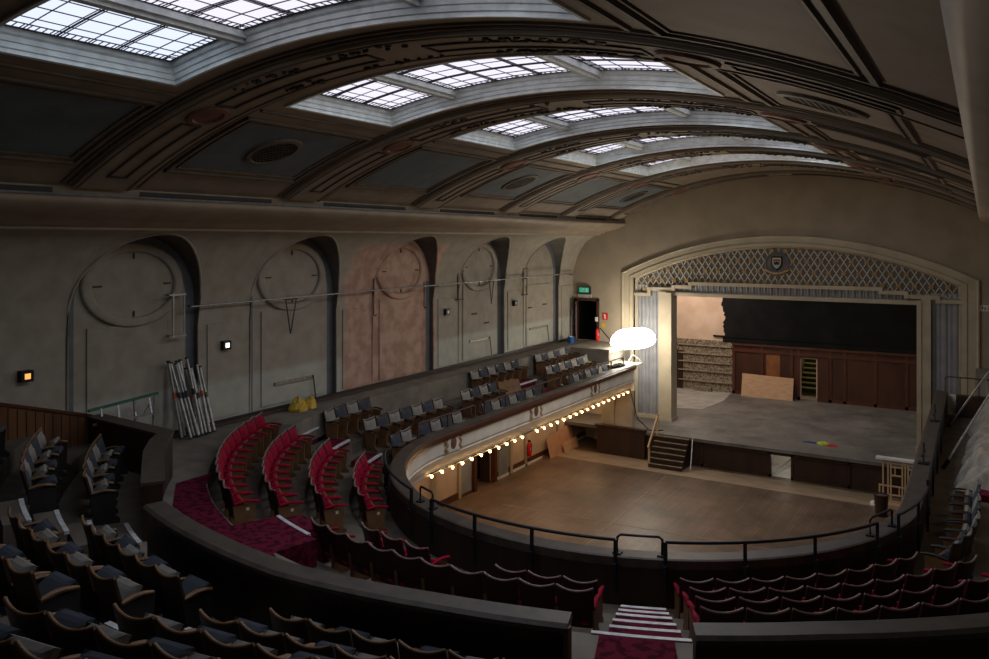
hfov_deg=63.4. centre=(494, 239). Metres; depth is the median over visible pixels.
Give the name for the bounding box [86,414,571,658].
wall
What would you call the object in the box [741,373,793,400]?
plywood sheet
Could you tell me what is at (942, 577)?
seat
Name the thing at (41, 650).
seat
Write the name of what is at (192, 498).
carpet runner
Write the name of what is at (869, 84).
ceiling
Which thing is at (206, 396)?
pole
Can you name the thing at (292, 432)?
seat
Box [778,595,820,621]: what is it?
seat
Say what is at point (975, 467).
sheet
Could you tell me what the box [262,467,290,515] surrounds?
seat
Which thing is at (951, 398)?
wall
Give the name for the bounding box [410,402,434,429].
seat
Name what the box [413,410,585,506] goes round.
wall
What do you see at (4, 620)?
step
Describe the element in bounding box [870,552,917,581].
seat
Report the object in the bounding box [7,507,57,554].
seat
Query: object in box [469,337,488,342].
wall strip
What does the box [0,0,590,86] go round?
window
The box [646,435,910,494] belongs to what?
stage
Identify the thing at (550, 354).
seat
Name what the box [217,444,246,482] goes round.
seat
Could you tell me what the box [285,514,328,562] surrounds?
step
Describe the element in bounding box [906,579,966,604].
seat
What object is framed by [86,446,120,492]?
seat
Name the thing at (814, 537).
rail
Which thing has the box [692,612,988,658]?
wall
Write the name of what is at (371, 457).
step
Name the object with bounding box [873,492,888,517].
litter bin
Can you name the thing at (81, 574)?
seat
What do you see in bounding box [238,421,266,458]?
seat
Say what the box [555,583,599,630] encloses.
seat
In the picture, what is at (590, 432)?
wall
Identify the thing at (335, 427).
seat
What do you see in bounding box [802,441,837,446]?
heap
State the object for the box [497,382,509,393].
seat
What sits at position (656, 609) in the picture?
step
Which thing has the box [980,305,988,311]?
notice
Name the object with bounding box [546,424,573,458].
leaning board
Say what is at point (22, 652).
seat
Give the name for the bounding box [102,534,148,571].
seat
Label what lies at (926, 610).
seat
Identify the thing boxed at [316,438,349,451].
step
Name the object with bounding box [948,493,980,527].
seat
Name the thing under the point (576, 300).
door frame
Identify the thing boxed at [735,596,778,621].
seat
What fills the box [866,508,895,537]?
railing
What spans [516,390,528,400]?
seat
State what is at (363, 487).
seat
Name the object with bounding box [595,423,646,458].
box
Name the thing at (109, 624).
step
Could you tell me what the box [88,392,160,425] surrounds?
railing
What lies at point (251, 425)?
seat
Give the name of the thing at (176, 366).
pole
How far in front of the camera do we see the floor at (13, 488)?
13.25 m
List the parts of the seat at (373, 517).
seat, armrest, armrest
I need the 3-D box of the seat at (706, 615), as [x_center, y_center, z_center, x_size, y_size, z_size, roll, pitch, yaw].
[2.439,4.285,8.729,0.500,0.769,0.519,0,0,5]
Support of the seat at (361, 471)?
on the floor at (944, 480)
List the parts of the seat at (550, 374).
backrest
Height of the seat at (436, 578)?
0.769 m
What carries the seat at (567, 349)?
on the floor at (300, 483)
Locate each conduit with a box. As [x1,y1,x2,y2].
[0,190,621,221]
[188,273,574,307]
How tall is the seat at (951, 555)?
0.769 m
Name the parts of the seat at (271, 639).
seat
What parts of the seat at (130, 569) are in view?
seat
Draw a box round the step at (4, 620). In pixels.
[0,615,9,625]
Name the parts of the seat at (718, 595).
armrest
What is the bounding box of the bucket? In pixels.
[567,315,574,342]
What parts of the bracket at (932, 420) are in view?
bracket arm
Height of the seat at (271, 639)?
0.759 m
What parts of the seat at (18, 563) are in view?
seat, armrest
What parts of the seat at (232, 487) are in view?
seat, armrest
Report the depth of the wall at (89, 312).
18.96 m
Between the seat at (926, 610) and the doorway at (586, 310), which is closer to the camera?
the seat at (926, 610)
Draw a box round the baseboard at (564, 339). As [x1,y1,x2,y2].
[174,338,567,433]
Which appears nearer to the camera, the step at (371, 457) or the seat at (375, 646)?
the seat at (375, 646)
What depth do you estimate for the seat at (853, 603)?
9.33 m
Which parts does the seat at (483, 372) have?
backrest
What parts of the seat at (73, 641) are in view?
seat, armrest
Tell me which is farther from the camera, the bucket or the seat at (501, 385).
the bucket
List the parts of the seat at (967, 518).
armrest, armrest, seat, backrest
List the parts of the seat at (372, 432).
backrest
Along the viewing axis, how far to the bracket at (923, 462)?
16.76 m
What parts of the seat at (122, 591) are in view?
seat, armrest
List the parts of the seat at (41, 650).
seat, armrest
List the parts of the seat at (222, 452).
backrest, armrest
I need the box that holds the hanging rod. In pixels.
[373,279,376,315]
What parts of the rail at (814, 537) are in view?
post, post, rail, post, post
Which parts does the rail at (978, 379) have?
post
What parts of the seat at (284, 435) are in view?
backrest, armrest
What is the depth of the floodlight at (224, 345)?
18.28 m
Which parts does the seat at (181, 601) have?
seat, armrest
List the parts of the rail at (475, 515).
post, post, rail, post, post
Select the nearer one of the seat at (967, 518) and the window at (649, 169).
the seat at (967, 518)
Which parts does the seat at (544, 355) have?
backrest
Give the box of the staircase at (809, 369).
[802,359,815,393]
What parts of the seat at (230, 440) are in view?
backrest, armrest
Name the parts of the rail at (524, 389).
rail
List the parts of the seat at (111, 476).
backrest, armrest, seat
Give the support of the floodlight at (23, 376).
attached to the wall at (89, 312)
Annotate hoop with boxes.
[416,485,437,510]
[612,533,663,557]
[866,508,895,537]
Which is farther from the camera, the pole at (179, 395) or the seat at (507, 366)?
the seat at (507, 366)
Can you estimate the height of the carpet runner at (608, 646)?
0.009 m
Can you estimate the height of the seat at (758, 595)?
0.769 m
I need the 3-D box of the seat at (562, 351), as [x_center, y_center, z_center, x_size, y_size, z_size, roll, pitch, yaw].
[2.751,4.525,30.744,0.519,0.769,0.500,0,0,31]
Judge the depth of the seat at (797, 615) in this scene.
8.47 m
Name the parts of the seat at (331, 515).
seat, armrest, armrest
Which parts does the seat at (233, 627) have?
seat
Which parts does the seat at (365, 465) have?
backrest, armrest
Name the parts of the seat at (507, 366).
backrest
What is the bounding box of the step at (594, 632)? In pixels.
[591,630,691,642]
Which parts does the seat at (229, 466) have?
backrest, armrest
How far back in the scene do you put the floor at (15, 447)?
13.49 m
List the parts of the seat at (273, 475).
backrest, armrest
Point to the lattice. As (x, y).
(830, 269)
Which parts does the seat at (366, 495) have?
armrest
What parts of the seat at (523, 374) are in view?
backrest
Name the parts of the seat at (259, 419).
backrest, armrest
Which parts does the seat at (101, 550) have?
armrest, seat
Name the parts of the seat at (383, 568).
seat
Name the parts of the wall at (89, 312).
oval blank panel, oval blank panel, oval blank panel, oval blank panel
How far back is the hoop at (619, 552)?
11.88 m
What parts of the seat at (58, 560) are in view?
seat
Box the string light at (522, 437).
[429,389,629,477]
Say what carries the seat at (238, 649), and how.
on the floor at (15, 447)
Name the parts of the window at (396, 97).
pane, pane, pane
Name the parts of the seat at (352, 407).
backrest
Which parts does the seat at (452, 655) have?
seat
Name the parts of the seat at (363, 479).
backrest, armrest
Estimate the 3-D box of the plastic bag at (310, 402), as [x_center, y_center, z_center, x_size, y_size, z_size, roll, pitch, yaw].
[-4.661,4.071,20.121,0.358,0.288,0.360,0,0,-15]
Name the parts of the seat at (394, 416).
backrest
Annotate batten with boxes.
[313,375,315,396]
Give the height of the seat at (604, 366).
0.769 m
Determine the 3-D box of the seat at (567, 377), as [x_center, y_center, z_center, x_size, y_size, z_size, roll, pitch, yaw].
[2.731,5.025,27.447,0.519,0.769,0.500,0,0,31]
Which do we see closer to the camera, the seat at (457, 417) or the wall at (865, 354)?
the seat at (457, 417)
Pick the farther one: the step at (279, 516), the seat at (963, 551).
the seat at (963, 551)
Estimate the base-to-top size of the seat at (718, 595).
0.769 m
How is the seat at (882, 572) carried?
on the floor at (944, 480)
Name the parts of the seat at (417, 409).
backrest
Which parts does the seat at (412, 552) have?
armrest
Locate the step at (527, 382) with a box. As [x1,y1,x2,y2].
[519,378,536,388]
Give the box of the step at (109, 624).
[101,621,118,630]
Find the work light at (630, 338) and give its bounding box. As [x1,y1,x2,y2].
[600,328,655,363]
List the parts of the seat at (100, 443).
backrest, seat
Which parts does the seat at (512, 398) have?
backrest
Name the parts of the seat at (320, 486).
seat, armrest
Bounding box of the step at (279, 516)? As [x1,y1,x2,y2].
[276,515,310,535]
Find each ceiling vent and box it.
[251,143,296,162]
[506,177,534,188]
[623,193,644,201]
[786,97,856,115]
[877,161,910,170]
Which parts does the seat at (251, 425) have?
backrest, armrest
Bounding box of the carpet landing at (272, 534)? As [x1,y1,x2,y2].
[231,516,316,567]
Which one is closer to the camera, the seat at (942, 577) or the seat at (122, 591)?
the seat at (122, 591)
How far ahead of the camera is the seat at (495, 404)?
23.36 m
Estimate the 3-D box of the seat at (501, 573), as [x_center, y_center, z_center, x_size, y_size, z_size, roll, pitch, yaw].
[0.302,4.785,10.972,0.500,0.769,0.519,0,0,25]
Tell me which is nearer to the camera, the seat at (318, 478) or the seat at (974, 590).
the seat at (974, 590)
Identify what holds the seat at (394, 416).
on the floor at (345, 489)
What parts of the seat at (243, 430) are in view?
backrest, armrest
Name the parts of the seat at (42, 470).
backrest, seat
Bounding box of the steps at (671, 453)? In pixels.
[647,414,692,471]
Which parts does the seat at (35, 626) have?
seat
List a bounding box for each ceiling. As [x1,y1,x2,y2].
[0,0,977,220]
[413,391,626,485]
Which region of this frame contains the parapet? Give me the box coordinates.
[390,364,947,608]
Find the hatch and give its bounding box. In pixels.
[772,455,790,478]
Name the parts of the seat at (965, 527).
armrest, seat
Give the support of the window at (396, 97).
attached to the ceiling at (869, 84)
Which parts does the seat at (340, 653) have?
seat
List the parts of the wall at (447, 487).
skirting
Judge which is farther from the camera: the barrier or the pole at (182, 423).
the barrier
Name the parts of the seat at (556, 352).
backrest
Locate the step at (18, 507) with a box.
[0,498,31,546]
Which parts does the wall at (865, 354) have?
dark doorway, lighter dado panel, picture rail, dado door, dado rail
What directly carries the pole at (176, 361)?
on the floor at (194, 457)
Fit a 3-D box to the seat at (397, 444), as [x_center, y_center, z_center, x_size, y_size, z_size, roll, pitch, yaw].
[-2.223,5.025,19.206,0.519,0.769,0.500,0,0,23]
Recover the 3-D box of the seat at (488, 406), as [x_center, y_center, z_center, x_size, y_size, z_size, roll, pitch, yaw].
[-0.083,5.025,22.838,0.519,0.769,0.500,0,0,31]
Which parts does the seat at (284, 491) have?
armrest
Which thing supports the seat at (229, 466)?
on the floor at (255, 480)
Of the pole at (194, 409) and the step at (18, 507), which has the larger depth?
the pole at (194, 409)
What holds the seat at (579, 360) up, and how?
on the floor at (345, 489)
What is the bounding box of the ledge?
[597,361,642,365]
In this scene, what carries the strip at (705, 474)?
on the floor at (727, 512)
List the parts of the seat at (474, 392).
backrest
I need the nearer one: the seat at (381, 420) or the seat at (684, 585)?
the seat at (684, 585)
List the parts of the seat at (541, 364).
backrest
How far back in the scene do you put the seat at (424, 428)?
20.36 m
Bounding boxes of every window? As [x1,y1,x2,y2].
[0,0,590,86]
[284,53,724,127]
[450,107,788,150]
[552,136,827,165]
[619,154,851,175]
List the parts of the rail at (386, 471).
post, post, rail, post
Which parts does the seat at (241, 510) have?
seat, armrest, armrest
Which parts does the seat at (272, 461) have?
backrest, armrest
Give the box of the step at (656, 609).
[620,605,665,611]
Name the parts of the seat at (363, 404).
backrest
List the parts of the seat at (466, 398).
backrest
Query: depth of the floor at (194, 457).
18.33 m
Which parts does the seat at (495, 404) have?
backrest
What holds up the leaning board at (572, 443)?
on the strip at (705, 474)
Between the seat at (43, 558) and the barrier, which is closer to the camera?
the seat at (43, 558)
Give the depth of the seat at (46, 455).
12.52 m
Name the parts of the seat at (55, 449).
backrest, armrest, seat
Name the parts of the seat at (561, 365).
backrest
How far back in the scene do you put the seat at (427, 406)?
21.95 m
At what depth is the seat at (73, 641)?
5.06 m
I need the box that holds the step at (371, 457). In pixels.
[351,452,381,466]
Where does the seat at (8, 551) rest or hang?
on the floor at (15, 447)
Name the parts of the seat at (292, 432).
backrest, armrest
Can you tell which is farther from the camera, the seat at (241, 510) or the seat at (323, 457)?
the seat at (323, 457)
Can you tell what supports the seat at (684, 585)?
on the floor at (944, 480)
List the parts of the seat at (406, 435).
backrest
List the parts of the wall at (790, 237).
fluted panel, proscenium architrave, fluted panel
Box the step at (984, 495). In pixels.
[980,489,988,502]
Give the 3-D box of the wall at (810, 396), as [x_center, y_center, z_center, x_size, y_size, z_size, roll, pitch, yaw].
[15.097,5.275,37.209,2.800,4.150,2.950,0,0,31]
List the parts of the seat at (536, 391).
backrest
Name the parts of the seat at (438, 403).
backrest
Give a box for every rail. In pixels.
[382,449,412,534]
[417,405,475,438]
[428,498,617,594]
[484,377,559,413]
[569,357,623,383]
[663,521,880,597]
[897,486,930,558]
[926,421,941,496]
[944,376,988,395]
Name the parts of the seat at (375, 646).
seat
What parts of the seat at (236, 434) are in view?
backrest, armrest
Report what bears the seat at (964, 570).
on the floor at (345, 489)
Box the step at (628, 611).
[618,608,668,616]
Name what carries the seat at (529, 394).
on the floor at (944, 480)
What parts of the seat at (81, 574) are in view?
armrest, seat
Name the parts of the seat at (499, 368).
backrest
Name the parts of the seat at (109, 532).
seat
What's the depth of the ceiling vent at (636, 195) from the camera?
29.47 m
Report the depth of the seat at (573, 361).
29.78 m
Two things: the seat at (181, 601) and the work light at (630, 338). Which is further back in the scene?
the work light at (630, 338)
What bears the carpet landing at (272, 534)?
on the floor at (194, 457)
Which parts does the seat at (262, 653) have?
seat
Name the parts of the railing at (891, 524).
foot plate, foot plate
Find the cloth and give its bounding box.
[612,363,624,368]
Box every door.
[472,447,496,492]
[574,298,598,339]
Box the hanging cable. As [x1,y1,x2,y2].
[630,388,662,430]
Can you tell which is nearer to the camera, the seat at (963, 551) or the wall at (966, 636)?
the wall at (966, 636)
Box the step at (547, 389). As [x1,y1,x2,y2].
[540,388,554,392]
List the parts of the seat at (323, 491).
armrest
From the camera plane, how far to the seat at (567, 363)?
29.35 m
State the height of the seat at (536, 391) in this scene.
0.769 m
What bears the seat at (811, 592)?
on the floor at (345, 489)
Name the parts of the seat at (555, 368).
backrest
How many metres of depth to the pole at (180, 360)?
17.26 m
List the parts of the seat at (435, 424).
backrest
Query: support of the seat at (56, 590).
on the floor at (15, 447)
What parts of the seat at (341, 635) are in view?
seat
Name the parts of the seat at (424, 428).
backrest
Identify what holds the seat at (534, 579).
on the floor at (345, 489)
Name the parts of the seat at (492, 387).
backrest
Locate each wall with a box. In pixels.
[0,226,593,444]
[0,402,92,447]
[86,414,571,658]
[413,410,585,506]
[477,454,479,478]
[573,175,988,451]
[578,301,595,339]
[585,403,600,436]
[601,391,633,427]
[607,366,955,414]
[677,296,930,410]
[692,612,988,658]
[802,358,815,399]
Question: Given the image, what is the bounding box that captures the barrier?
[956,394,985,417]
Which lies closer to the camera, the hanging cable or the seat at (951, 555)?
the seat at (951, 555)
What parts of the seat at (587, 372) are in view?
backrest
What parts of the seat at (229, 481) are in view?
seat, armrest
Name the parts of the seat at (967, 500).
armrest, seat, backrest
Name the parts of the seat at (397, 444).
backrest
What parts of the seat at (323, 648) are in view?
seat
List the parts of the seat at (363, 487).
seat, armrest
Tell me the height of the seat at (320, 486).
0.769 m
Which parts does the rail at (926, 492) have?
post, rail, post, post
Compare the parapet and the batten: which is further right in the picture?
the parapet
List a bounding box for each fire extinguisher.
[527,440,531,456]
[596,327,599,340]
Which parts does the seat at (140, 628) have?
seat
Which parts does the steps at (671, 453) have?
handrail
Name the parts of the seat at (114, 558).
seat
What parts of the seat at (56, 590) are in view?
armrest, seat, armrest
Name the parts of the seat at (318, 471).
backrest, armrest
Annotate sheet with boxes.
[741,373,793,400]
[951,448,988,501]
[961,433,988,464]
[965,398,988,448]
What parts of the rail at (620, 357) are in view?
rail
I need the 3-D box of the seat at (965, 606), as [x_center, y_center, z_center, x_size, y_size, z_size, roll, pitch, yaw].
[5.253,4.285,8.989,0.500,0.769,0.519,0,0,-15]
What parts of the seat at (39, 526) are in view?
armrest, seat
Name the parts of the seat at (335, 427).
backrest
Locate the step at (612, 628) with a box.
[608,624,681,637]
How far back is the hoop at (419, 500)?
14.17 m
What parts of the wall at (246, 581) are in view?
post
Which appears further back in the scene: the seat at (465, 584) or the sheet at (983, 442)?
the sheet at (983, 442)
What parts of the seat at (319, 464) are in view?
backrest, armrest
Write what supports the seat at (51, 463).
on the floor at (13, 488)
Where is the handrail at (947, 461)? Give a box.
[941,371,988,468]
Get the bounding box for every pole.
[166,360,186,436]
[166,362,184,438]
[170,362,192,438]
[174,360,200,434]
[174,363,195,436]
[178,359,192,436]
[178,361,200,435]
[183,368,203,430]
[185,357,204,434]
[185,364,199,431]
[190,365,207,430]
[190,367,208,433]
[194,363,211,432]
[198,366,216,431]
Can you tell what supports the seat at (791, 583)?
on the floor at (944, 480)
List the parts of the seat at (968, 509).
armrest, armrest, seat, backrest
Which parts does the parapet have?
fascia moulding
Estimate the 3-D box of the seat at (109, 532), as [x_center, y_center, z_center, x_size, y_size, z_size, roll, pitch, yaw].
[-4.899,3.840,10.053,0.506,0.759,0.501,0,0,-41]
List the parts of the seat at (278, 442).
backrest, armrest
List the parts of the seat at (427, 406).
backrest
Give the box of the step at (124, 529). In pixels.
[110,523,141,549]
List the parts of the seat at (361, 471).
backrest, armrest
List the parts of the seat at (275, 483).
seat, armrest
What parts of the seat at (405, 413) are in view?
backrest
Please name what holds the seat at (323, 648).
on the floor at (13, 488)
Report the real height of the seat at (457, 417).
0.769 m
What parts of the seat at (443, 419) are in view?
backrest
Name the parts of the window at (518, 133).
pane, pane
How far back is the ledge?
30.94 m
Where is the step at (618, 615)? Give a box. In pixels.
[615,613,672,622]
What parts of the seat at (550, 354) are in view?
backrest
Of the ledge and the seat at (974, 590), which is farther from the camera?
the ledge
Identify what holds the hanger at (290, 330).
hanging from the conduit at (190, 306)
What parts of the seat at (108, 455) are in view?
backrest, seat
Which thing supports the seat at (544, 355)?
on the floor at (300, 483)
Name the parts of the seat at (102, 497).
backrest, seat, armrest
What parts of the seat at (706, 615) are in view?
armrest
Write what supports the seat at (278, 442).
on the floor at (300, 483)
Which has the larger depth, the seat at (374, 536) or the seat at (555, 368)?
the seat at (555, 368)
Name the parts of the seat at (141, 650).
seat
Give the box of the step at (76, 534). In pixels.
[66,520,95,557]
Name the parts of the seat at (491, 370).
backrest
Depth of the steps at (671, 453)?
28.92 m
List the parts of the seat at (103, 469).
backrest, seat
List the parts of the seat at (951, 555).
armrest, armrest, seat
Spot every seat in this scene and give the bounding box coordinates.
[0,425,9,461]
[0,543,26,560]
[0,555,50,615]
[0,623,25,641]
[0,634,80,658]
[2,596,99,645]
[5,559,80,612]
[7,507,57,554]
[13,640,122,658]
[17,517,67,571]
[19,454,58,504]
[19,462,58,520]
[21,447,60,495]
[24,440,62,487]
[30,433,66,483]
[30,529,85,571]
[35,427,70,472]
[45,541,103,577]
[45,611,146,657]
[65,553,127,621]
[81,515,119,565]
[82,461,117,504]
[82,469,119,525]
[83,453,118,500]
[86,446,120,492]
[88,566,154,623]
[89,440,123,486]
[90,524,138,564]
[95,434,127,480]
[95,627,197,658]
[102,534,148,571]
[112,603,195,641]
[117,544,170,598]
[134,554,185,623]
[151,642,215,658]
[154,564,212,628]
[154,616,239,655]
[198,609,270,640]
[202,630,289,658]
[215,450,244,473]
[215,457,245,479]
[215,465,245,507]
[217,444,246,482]
[218,472,252,516]
[221,438,249,480]
[222,480,259,524]
[226,432,254,469]
[231,426,259,465]
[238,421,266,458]
[239,621,313,655]
[245,416,273,450]
[254,412,281,441]
[255,643,334,658]
[261,460,289,482]
[262,453,289,489]
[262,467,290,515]
[264,474,296,516]
[265,446,292,483]
[268,482,302,517]
[268,608,334,643]
[269,440,296,479]
[274,434,301,471]
[280,429,307,466]
[284,633,357,658]
[287,424,314,461]
[308,463,334,485]
[308,470,334,509]
[308,619,371,647]
[309,456,335,492]
[310,478,340,518]
[310,517,338,567]
[312,449,338,487]
[314,486,347,532]
[317,443,343,481]
[323,407,349,439]
[323,438,349,477]
[327,525,370,576]
[334,403,359,438]
[334,645,387,658]
[345,400,370,431]
[345,533,372,580]
[350,629,416,658]
[352,465,378,486]
[352,472,378,503]
[353,479,379,521]
[355,458,380,496]
[357,396,382,417]
[357,487,387,531]
[359,452,383,492]
[361,522,402,549]
[362,415,389,452]
[367,541,396,585]
[375,412,401,447]
[381,531,424,557]
[387,408,412,429]
[389,431,410,457]
[392,549,422,589]
[397,639,460,658]
[399,405,424,437]
[399,426,419,443]
[405,540,449,564]
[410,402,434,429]
[419,421,434,436]
[419,557,452,594]
[421,399,445,424]
[429,418,445,430]
[432,396,455,417]
[440,414,454,426]
[448,649,498,658]
[450,564,484,599]
[451,411,465,423]
[460,388,481,418]
[469,369,489,387]
[469,386,490,414]
[478,367,497,390]
[478,383,499,403]
[481,401,494,413]
[483,571,519,604]
[487,365,506,388]
[487,381,507,397]
[490,398,502,409]
[494,564,528,584]
[495,363,513,379]
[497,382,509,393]
[499,396,511,406]
[503,361,521,379]
[503,380,515,392]
[508,379,520,390]
[508,393,519,403]
[510,359,528,379]
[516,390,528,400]
[518,578,556,609]
[526,388,534,397]
[527,570,561,592]
[532,385,541,395]
[534,353,551,375]
[541,351,556,364]
[545,365,562,388]
[547,350,563,362]
[551,363,568,385]
[553,348,568,360]
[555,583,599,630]
[558,347,574,359]
[558,361,574,375]
[563,575,603,622]
[564,345,579,358]
[564,359,580,371]
[565,375,574,384]
[570,357,586,369]
[572,373,582,381]
[576,356,592,368]
[578,371,588,379]
[582,354,597,366]
[585,369,594,377]
[590,367,600,375]
[596,365,605,373]
[601,363,608,371]
[673,577,713,618]
[682,587,725,629]
[687,596,735,642]
[692,606,743,622]
[713,577,749,598]
[725,587,765,608]
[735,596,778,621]
[743,607,790,622]
[748,576,783,598]
[764,586,803,609]
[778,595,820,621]
[782,573,816,597]
[788,583,840,607]
[791,607,835,621]
[799,569,846,593]
[804,593,861,620]
[817,605,878,620]
[820,579,874,605]
[840,590,899,618]
[844,564,873,584]
[851,574,905,601]
[856,602,920,619]
[868,558,897,589]
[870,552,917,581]
[874,585,934,610]
[893,598,959,617]
[901,568,932,591]
[905,562,957,594]
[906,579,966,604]
[920,536,963,572]
[925,554,977,585]
[927,597,988,614]
[931,527,972,561]
[935,578,988,600]
[943,519,977,561]
[947,501,980,526]
[947,510,980,553]
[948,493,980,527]
[949,485,980,525]
[950,478,980,516]
[961,573,988,579]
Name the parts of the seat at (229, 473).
backrest, seat, armrest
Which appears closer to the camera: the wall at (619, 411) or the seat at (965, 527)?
the seat at (965, 527)
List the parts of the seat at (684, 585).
armrest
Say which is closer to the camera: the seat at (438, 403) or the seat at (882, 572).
the seat at (882, 572)
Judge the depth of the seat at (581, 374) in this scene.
28.37 m
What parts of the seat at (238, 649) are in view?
seat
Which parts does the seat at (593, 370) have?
backrest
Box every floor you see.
[0,435,102,624]
[0,443,183,629]
[59,339,988,658]
[209,451,347,575]
[259,374,688,637]
[305,385,988,629]
[350,415,974,618]
[443,436,900,551]
[565,391,916,469]
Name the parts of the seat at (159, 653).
seat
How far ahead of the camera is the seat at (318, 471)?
16.23 m
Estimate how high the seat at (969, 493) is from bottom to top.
0.769 m
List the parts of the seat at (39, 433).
backrest, seat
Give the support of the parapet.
attached to the floor at (944, 480)
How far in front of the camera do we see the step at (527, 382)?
27.09 m
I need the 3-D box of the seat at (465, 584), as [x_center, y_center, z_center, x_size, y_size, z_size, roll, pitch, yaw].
[-0.262,4.525,10.301,0.500,0.769,0.519,0,0,27]
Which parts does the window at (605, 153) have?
pane, pane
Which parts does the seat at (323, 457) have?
backrest, armrest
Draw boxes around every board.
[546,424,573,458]
[563,436,578,452]
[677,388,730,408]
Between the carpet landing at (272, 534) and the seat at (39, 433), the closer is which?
the carpet landing at (272, 534)
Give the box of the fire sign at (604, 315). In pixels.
[602,313,607,319]
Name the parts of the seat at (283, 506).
seat, armrest, armrest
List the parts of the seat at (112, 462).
backrest, seat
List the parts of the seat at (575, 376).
backrest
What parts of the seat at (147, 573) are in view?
seat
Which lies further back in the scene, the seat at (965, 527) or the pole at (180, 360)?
the pole at (180, 360)
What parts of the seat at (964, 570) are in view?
armrest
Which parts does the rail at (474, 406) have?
rail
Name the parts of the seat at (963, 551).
armrest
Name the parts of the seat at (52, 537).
seat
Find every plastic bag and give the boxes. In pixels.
[287,397,307,411]
[304,396,316,408]
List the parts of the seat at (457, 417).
backrest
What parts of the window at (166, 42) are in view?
pane, pane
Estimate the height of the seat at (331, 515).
0.769 m
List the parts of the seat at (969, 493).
armrest, seat, backrest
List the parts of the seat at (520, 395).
backrest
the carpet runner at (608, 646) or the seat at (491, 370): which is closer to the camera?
the carpet runner at (608, 646)
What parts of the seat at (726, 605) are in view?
armrest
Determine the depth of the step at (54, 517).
10.64 m
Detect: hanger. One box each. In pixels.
[284,298,297,333]
[488,281,493,303]
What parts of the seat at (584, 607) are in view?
armrest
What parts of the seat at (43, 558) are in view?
armrest, seat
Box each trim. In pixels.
[0,182,625,235]
[940,0,988,224]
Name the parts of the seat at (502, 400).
backrest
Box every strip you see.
[274,375,312,385]
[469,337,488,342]
[503,449,900,549]
[529,325,546,329]
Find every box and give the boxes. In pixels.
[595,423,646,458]
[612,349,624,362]
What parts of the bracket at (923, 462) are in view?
bracket arm, plate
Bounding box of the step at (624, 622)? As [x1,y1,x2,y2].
[612,618,676,629]
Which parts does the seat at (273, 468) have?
backrest, armrest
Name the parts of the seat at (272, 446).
backrest, armrest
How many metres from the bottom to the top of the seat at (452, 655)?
0.759 m
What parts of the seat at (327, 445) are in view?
backrest, armrest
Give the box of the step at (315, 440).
[301,427,318,443]
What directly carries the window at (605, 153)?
attached to the ceiling at (869, 84)
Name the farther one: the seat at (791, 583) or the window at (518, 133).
the window at (518, 133)
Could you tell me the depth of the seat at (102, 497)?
11.87 m
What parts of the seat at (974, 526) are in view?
armrest, seat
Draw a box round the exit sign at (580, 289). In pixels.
[578,287,591,297]
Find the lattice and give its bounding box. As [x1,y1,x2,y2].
[642,249,950,290]
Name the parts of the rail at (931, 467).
post, post, post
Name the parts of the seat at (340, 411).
backrest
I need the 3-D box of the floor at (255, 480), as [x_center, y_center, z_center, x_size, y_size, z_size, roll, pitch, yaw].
[-0.046,5.150,11.825,15.549,0.960,5.240,0,0,31]
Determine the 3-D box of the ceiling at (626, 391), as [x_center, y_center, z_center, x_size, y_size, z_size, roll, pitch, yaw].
[4.607,5.670,19.448,17.800,0.060,23.600,0,0,31]
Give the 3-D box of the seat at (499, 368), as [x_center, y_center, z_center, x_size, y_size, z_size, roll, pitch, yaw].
[0.320,4.525,26.761,0.519,0.769,0.500,0,0,31]
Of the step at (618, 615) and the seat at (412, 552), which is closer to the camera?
the step at (618, 615)
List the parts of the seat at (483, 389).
backrest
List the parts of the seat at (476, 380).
backrest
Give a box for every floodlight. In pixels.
[17,369,33,382]
[220,340,230,349]
[444,309,449,314]
[512,300,517,305]
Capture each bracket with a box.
[166,293,186,337]
[455,270,463,300]
[521,268,527,295]
[918,443,928,464]
[930,404,938,421]
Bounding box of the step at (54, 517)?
[33,509,68,541]
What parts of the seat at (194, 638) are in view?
seat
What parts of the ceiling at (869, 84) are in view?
coffer panel, coffer frame, coffer frame, coffer panel, bay moulding, coffer panel, coffer frame, bay moulding, coffer frame, coffer panel, coffer frame, coffer panel, bay moulding, rib moulding, coffer frame, coffer panel, bay moulding, rib moulding, bay moulding, rib moulding, coffer panel, coffer frame, rib moulding, bay moulding, rib moulding, coffer frame, coffer panel, coffer frame, coffer panel, coffer frame, coffer panel, coffer frame, coffer panel, coffer frame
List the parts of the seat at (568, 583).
armrest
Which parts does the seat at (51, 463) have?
backrest, armrest, seat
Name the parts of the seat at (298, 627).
seat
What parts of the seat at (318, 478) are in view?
backrest, armrest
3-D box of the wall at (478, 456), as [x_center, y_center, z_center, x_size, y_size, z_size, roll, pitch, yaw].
[-0.926,7.000,26.985,0.100,2.400,1.900,0,0,31]
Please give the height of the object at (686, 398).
0.008 m
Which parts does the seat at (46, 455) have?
backrest, seat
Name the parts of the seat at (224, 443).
backrest, armrest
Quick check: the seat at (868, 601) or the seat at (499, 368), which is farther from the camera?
the seat at (499, 368)
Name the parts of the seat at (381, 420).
backrest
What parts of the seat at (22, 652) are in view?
seat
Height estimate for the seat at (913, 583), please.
0.769 m
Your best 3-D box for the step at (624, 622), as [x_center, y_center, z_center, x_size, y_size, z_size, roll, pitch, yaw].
[1.736,4.786,9.261,0.791,0.508,0.539,0,0,10]
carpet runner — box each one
[173,473,275,556]
[594,634,677,658]
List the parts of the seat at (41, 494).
backrest, armrest, armrest, seat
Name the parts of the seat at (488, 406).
backrest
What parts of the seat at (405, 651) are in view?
seat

